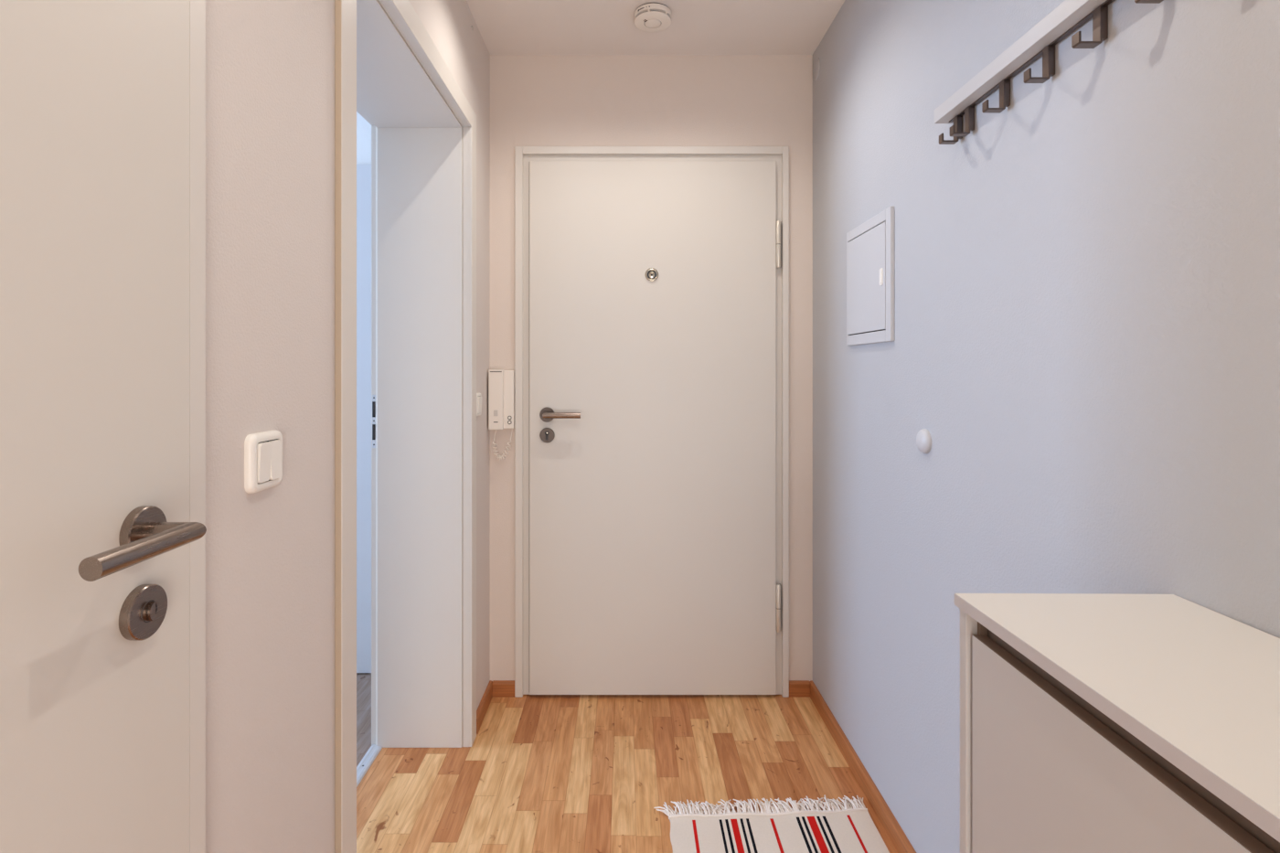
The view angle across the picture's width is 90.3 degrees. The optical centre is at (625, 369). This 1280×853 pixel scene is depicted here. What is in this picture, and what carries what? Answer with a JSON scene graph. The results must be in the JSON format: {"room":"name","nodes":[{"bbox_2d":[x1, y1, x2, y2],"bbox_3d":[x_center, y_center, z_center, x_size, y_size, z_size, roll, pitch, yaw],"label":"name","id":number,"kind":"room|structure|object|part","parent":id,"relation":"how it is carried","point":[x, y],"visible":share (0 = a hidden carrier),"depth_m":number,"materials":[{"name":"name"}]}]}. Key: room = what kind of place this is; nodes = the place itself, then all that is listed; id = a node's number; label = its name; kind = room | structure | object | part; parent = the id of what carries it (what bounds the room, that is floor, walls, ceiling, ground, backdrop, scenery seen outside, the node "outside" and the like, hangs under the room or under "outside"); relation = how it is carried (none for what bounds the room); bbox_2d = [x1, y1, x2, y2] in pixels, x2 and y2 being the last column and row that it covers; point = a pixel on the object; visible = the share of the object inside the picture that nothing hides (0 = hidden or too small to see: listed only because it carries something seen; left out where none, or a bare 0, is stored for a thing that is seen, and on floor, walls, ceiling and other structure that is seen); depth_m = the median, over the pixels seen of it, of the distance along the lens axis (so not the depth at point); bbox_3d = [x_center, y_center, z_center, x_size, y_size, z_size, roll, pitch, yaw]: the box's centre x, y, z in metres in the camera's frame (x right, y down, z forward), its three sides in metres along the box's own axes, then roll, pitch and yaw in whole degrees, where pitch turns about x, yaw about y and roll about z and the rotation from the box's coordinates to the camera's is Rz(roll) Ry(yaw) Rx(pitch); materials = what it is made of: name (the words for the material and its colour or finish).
{"room":"apartment entrance hallway","nodes":[
{"label":"apartment entrance hallway","id":0,"kind":"room"},
{"bbox_2d":[205,0,490,852],"bbox_3d":[-0.664,0.021,0.550,0.305,2.414,3.700,0,0,0],"label":"wall","id":1,"kind":"structure","parent":0,"point":[270,64],"depth_m":0.94,"materials":[{"name":"beige paint"}]},
{"bbox_2d":[0,0,206,852],"bbox_3d":[-0.525,0.200,0.290,0.174,2.054,0.937,0,0,0],"label":"door","id":2,"kind":"structure","parent":1,"relation":"in","point":[103,529],"depth_m":0.61,"materials":[{"name":"white paint"}]},
{"bbox_3d":[-0.464,0.167,0.599,0.052,0.020,0.132,0,0,0],"label":"handle","id":3,"kind":"part","parent":2,"relation":"part of","materials":[{"name":"silver metal"}]},
{"bbox_3d":[-0.487,0.249,0.652,0.006,0.020,0.008,0,0,0],"label":"turn knob","id":4,"kind":"part","parent":2,"relation":"part of","materials":[{"name":"silver metal"}]},
{"bbox_3d":[-0.536,0.200,0.290,0.072,2.054,0.937,0,0,0],"label":"frame","id":5,"kind":"part","parent":2,"relation":"part of","materials":[{"name":"white paint"}]},
{"bbox_2d":[244,430,282,493],"bbox_3d":[-0.505,0.128,0.895,0.015,0.081,0.081,0,0,0],"label":"light switch","id":6,"kind":"object","parent":1,"relation":"attached to","point":[262,451],"visible":1,"depth_m":0.88,"materials":[{"name":"white plastic"}]},
{"bbox_2d":[334,0,476,852],"bbox_3d":[-0.665,0.183,1.627,0.332,2.089,1.029,0,0,0],"label":"door frame","id":7,"kind":"structure","parent":1,"relation":"attached to","point":[389,69],"depth_m":2.07,"materials":[{"name":"white paint"}]},
{"bbox_3d":[-0.820,0.169,2.077,0.014,0.174,0.003,0,0,0],"label":"strike plate","id":8,"kind":"part","parent":7,"relation":"part of","materials":[{"name":"metal"}]},
{"bbox_2d":[476,392,482,416],"bbox_3d":[-0.505,0.120,2.186,0.015,0.081,0.081,0,0,0],"label":"light switch","id":9,"kind":"object","parent":1,"relation":"attached to","point":[479,398],"visible":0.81,"depth_m":2.17,"materials":[{"name":"white plastic"}]},
{"bbox_2d":[476,680,492,734],"bbox_3d":[-0.505,1.200,2.272,0.014,0.056,0.256,0,0,0],"label":"baseboard","id":10,"kind":"structure","parent":1,"relation":"attached to","point":[487,696],"depth_m":2.26,"materials":[{"name":"brown wood"}]},
{"bbox_2d":[356,111,371,164],"bbox_3d":[-2.259,0.021,2.843,2.883,2.414,0.514,0,0,0],"label":"wall","id":11,"kind":"structure","parent":0,"point":[363,127],"depth_m":2.59,"materials":[{"name":"white paint"}]},
{"bbox_2d":[356,672,897,852],"bbox_3d":[-1.472,1.258,0.825,4.656,0.060,4.550,0,0,0],"label":"floor","id":12,"kind":"structure","parent":0,"point":[539,773],"depth_m":1.94,"materials":[{"name":"laminate"}]},
{"bbox_2d":[356,164,371,672],"bbox_3d":[-1.357,0.199,2.574,0.945,2.055,0.024,0,0,0],"label":"wardrobe","id":13,"kind":"object","parent":12,"relation":"on","point":[363,171],"visible":0.02,"depth_m":2.56,"materials":[{"name":"grey plastic"}]},
{"bbox_2d":[356,744,382,787],"bbox_3d":[-0.810,1.224,1.627,0.040,0.006,0.899,0,0,0],"label":"threshold","id":14,"kind":"object","parent":12,"relation":"on","point":[364,765],"visible":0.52,"depth_m":1.99,"materials":[{"name":"metal"}]},
{"bbox_2d":[654,794,889,852],"bbox_3d":[0.395,1.216,1.377,0.632,0.022,0.893,0,0,0],"label":"rug","id":15,"kind":"object","parent":12,"relation":"on","point":[848,829],"visible":1,"depth_m":1.70,"materials":[{"name":"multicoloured fabric"}]},
{"bbox_2d":[954,593,1279,852],"bbox_3d":[0.560,0.758,0.441,0.280,0.939,0.760,0,0,1],"label":"cabinet","id":16,"kind":"object","parent":12,"relation":"on","point":[1090,722],"visible":1,"depth_m":0.63,"materials":[{"name":"white wood"}]},
{"bbox_3d":[0.567,0.765,0.809,0.275,0.924,0.016,0,0,1],"label":"panel","id":17,"kind":"part","parent":16,"relation":"part of","materials":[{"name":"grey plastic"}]},
{"bbox_2d":[490,54,812,681],"bbox_3d":[0.097,0.021,2.475,1.218,2.414,0.150,0,0,0],"label":"wall","id":18,"kind":"structure","parent":0,"point":[536,100],"depth_m":2.40,"materials":[{"name":"beige paint"}]},
{"bbox_2d":[488,369,514,460],"bbox_3d":[-0.460,0.169,2.371,0.090,0.338,0.058,0,0,0],"label":"intercom","id":19,"kind":"object","parent":18,"relation":"attached to","point":[501,382],"visible":1,"depth_m":2.35,"materials":[{"name":"white plastic"}]},
{"bbox_3d":[-0.458,0.279,2.370,0.076,0.117,0.019,0,0,-18],"label":"coiled cord","id":20,"kind":"part","parent":19,"relation":"part of","materials":[{"name":"white plastic"}]},
{"bbox_2d":[492,680,514,697],"bbox_3d":[-0.456,1.200,2.393,0.084,0.056,0.014,0,0,0],"label":"baseboard","id":21,"kind":"structure","parent":18,"relation":"attached to","point":[501,688],"depth_m":2.39,"materials":[{"name":"brown wood"}]},
{"bbox_2d":[514,146,789,697],"bbox_3d":[0.099,0.195,2.407,1.026,2.065,0.185,0,0,0],"label":"door","id":22,"kind":"structure","parent":18,"relation":"in","point":[652,282],"depth_m":2.38,"materials":[{"name":"white paint"}]},
{"bbox_3d":[-0.233,0.167,2.341,0.139,0.022,0.052,0,0,0],"label":"handle","id":23,"kind":"part","parent":22,"relation":"part of","materials":[{"name":"silver metal"}]},
{"bbox_2d":[789,680,810,697],"bbox_3d":[0.652,1.200,2.393,0.080,0.056,0.014,0,0,0],"label":"baseboard","id":24,"kind":"structure","parent":18,"relation":"attached to","point":[797,688],"depth_m":2.39,"materials":[{"name":"brown wood"}]},
{"bbox_2d":[466,0,844,54],"bbox_3d":[0.029,-1.236,0.550,1.653,0.100,4.000,0,0,0],"label":"ceiling","id":25,"kind":"structure","parent":0,"point":[505,26],"depth_m":2.19,"materials":[{"name":"paint"}]},
{"bbox_2d":[634,2,671,31],"bbox_3d":[0.091,-1.167,2.113,0.122,0.038,0.122,0,0,0],"label":"smoke detector","id":26,"kind":"object","parent":25,"relation":"attached to","point":[649,16],"visible":1,"depth_m":2.08,"materials":[{"name":"white plastic"}]},
{"bbox_2d":[812,0,1279,852],"bbox_3d":[0.781,0.021,0.550,0.150,2.414,3.700,0,0,0],"label":"wall","id":27,"kind":"structure","parent":0,"point":[1085,345],"depth_m":1.10,"materials":[{"name":"white paint"}]},
{"bbox_2d":[812,58,820,81],"bbox_3d":[0.704,-1.105,2.345,0.005,0.077,0.077,0,0,0],"label":"cover","id":28,"kind":"object","parent":27,"relation":"attached to","point":[816,66],"visible":1,"depth_m":2.34,"materials":[{"name":"white paint"}]},
{"bbox_2d":[809,680,916,852],"bbox_3d":[0.699,1.200,0.550,0.014,0.056,3.700,0,0,0],"label":"baseboard","id":29,"kind":"structure","parent":27,"relation":"attached to","point":[898,837],"depth_m":1.86,"materials":[{"name":"brown wood"}]},
{"bbox_2d":[846,206,894,345],"bbox_3d":[0.698,-0.252,1.834,0.016,0.354,0.330,0,0,0],"label":"electrical panel","id":30,"kind":"object","parent":27,"relation":"attached to","point":[869,245],"visible":1,"depth_m":1.80,"materials":[{"name":"metal"}]},
{"bbox_3d":[0.698,-0.253,1.846,0.008,0.288,0.285,0,0,0],"label":"door","id":31,"kind":"part","parent":30,"relation":"part of","materials":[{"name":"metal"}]},
{"bbox_2d":[916,428,931,453],"bbox_3d":[0.697,0.168,1.494,0.019,0.057,0.057,0,0,0],"label":"stopper","id":32,"kind":"object","parent":27,"relation":"attached to","point":[923,438],"visible":1,"depth_m":1.48,"materials":[{"name":"plastic"}]},
{"bbox_2d":[934,0,1163,144],"bbox_3d":[0.683,-0.519,0.919,0.046,0.086,0.918,0,0,0],"label":"coat rack","id":33,"kind":"object","parent":27,"relation":"attached to","point":[1041,39],"visible":1,"depth_m":1.07,"materials":[{"name":"paint"}]},
{"bbox_3d":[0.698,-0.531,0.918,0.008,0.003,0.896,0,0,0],"label":"hook rail","id":34,"kind":"part","parent":33,"relation":"part of","materials":[{"name":"wood"}]}
]}

